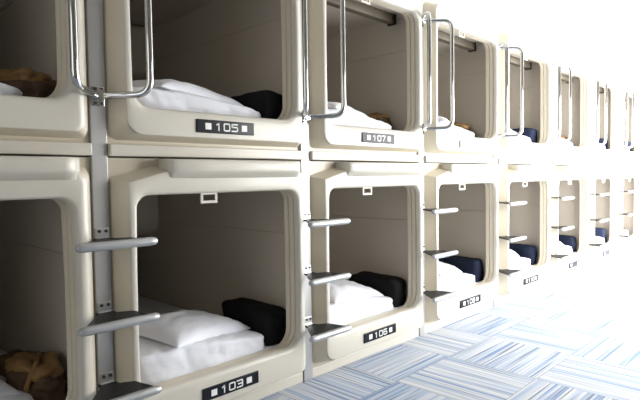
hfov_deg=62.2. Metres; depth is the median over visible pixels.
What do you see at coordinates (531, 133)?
cushion
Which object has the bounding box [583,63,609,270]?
ladder
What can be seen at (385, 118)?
bag
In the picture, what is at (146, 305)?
mattress
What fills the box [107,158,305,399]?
capsule
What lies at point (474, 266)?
cushion
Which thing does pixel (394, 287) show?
cushion
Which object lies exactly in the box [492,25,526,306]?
ladder
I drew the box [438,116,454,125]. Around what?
pillow
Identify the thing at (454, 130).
duvet
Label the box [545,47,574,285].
ladder
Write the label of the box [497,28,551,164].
capsule
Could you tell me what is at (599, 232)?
cushion
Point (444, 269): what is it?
pillow
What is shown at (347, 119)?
duvet
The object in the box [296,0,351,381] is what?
ladder
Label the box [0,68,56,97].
bag
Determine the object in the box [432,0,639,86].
wall
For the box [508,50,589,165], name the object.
capsule
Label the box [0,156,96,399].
capsule
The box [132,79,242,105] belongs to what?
pillow
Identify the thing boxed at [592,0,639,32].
ceiling
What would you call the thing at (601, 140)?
cushion
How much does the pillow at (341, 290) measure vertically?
0.135 m
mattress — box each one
[0,348,66,396]
[138,295,277,349]
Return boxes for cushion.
[222,297,285,345]
[230,90,282,118]
[349,271,405,306]
[438,255,483,281]
[509,243,536,264]
[511,128,536,142]
[558,234,576,251]
[595,227,606,241]
[598,138,607,148]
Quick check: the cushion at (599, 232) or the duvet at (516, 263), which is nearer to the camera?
the duvet at (516, 263)
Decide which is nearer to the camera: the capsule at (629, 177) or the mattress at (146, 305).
the mattress at (146, 305)
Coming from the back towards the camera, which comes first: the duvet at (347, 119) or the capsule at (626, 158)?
the capsule at (626, 158)
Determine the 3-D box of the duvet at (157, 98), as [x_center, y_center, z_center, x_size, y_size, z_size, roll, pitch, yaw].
[-0.724,-0.438,2.604,0.585,0.123,0.777,1,3,43]
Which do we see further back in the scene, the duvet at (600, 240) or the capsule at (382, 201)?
the duvet at (600, 240)
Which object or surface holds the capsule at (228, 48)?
on the capsule at (224, 230)
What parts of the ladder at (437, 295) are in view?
grab rail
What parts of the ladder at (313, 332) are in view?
grab rail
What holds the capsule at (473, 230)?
on the floor
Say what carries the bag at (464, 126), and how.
on the mattress
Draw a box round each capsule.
[0,0,91,155]
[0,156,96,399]
[103,0,302,159]
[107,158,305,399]
[307,0,421,161]
[310,161,422,377]
[423,0,498,163]
[424,163,499,332]
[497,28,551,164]
[498,165,552,304]
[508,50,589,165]
[549,165,591,283]
[586,166,620,269]
[587,67,619,165]
[615,167,639,257]
[616,79,639,166]
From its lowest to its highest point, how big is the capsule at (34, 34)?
1.123 m
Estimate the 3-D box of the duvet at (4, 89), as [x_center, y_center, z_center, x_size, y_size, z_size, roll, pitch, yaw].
[-1.490,-0.395,1.814,0.773,0.125,0.589,-3,3,-44]
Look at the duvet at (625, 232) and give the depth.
7.24 m
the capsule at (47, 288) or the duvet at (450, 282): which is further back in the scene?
the duvet at (450, 282)
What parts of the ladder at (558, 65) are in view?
grab rail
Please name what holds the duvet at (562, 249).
on the mattress
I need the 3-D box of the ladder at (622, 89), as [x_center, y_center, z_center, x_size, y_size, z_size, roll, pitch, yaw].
[3.813,-0.403,6.684,0.258,2.330,0.324,2,3,44]
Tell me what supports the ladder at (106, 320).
on the floor
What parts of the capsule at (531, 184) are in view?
number plate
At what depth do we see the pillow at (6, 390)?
1.96 m
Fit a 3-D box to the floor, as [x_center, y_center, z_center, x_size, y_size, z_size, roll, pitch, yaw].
[2.084,0.894,4.733,4.700,0.050,14.400,2,3,44]
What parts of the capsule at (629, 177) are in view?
frame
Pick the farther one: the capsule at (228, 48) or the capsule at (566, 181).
the capsule at (566, 181)
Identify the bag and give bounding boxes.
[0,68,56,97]
[0,349,66,399]
[367,112,392,129]
[453,122,475,136]
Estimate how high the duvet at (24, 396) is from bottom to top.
0.150 m
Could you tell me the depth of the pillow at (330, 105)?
3.15 m
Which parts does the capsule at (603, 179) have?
frame, number plate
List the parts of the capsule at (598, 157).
number plate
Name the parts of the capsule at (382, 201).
pull handle, number plate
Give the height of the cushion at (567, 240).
0.189 m
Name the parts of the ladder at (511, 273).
grab rail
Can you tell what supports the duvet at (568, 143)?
on the mattress
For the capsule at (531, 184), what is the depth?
5.04 m
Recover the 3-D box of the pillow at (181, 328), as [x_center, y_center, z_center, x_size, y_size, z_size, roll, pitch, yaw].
[-0.657,0.628,2.643,0.368,0.130,0.571,0,3,26]
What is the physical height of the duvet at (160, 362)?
0.148 m
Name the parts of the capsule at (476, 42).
pull handle, number plate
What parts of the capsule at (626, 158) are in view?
frame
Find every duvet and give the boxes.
[0,83,21,95]
[0,376,32,399]
[132,87,260,117]
[139,329,263,384]
[328,109,391,129]
[330,296,392,324]
[438,122,473,136]
[439,272,474,291]
[509,131,530,141]
[509,256,530,269]
[558,245,571,254]
[559,138,572,145]
[595,236,604,243]
[623,229,628,237]
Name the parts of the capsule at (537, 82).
number plate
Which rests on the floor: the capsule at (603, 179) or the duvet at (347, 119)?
the capsule at (603, 179)
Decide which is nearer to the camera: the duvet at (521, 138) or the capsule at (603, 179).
the duvet at (521, 138)
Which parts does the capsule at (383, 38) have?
pull handle, number plate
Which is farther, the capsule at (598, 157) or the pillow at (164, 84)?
the capsule at (598, 157)
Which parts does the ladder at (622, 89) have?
grab rail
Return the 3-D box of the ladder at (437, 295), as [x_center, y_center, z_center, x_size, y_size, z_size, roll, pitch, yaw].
[0.741,-0.228,3.539,0.258,2.330,0.324,2,3,44]
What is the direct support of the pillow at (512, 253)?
on the duvet at (516, 263)
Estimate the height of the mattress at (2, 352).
0.035 m
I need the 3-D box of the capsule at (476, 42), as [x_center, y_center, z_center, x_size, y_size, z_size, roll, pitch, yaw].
[0.390,-0.859,4.636,2.038,1.123,1.035,2,3,44]
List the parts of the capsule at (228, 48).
number plate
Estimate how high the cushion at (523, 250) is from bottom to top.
0.189 m
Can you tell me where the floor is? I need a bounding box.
[258,249,639,399]
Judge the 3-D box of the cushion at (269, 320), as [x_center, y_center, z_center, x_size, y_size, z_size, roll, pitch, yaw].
[-0.371,0.661,2.946,0.432,0.189,0.182,2,3,44]
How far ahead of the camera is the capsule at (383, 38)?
3.48 m
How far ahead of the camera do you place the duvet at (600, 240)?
6.45 m
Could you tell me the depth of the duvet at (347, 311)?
3.21 m
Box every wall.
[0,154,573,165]
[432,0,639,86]
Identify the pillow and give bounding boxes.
[0,379,21,397]
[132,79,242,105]
[139,310,250,347]
[327,101,367,116]
[329,279,383,302]
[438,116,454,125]
[438,261,461,275]
[509,249,519,257]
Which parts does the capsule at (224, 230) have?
pull handle, number plate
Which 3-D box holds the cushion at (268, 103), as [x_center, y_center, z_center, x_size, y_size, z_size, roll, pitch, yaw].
[-0.380,-0.485,2.893,0.438,0.181,0.180,2,3,44]
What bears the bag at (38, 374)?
on the mattress at (2, 352)
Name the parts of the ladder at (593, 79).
grab rail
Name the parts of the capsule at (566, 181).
frame, number plate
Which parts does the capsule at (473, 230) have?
pull handle, number plate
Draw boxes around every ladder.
[68,0,161,399]
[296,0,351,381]
[413,0,457,335]
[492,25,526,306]
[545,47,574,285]
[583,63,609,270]
[613,76,635,258]
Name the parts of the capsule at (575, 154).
frame, number plate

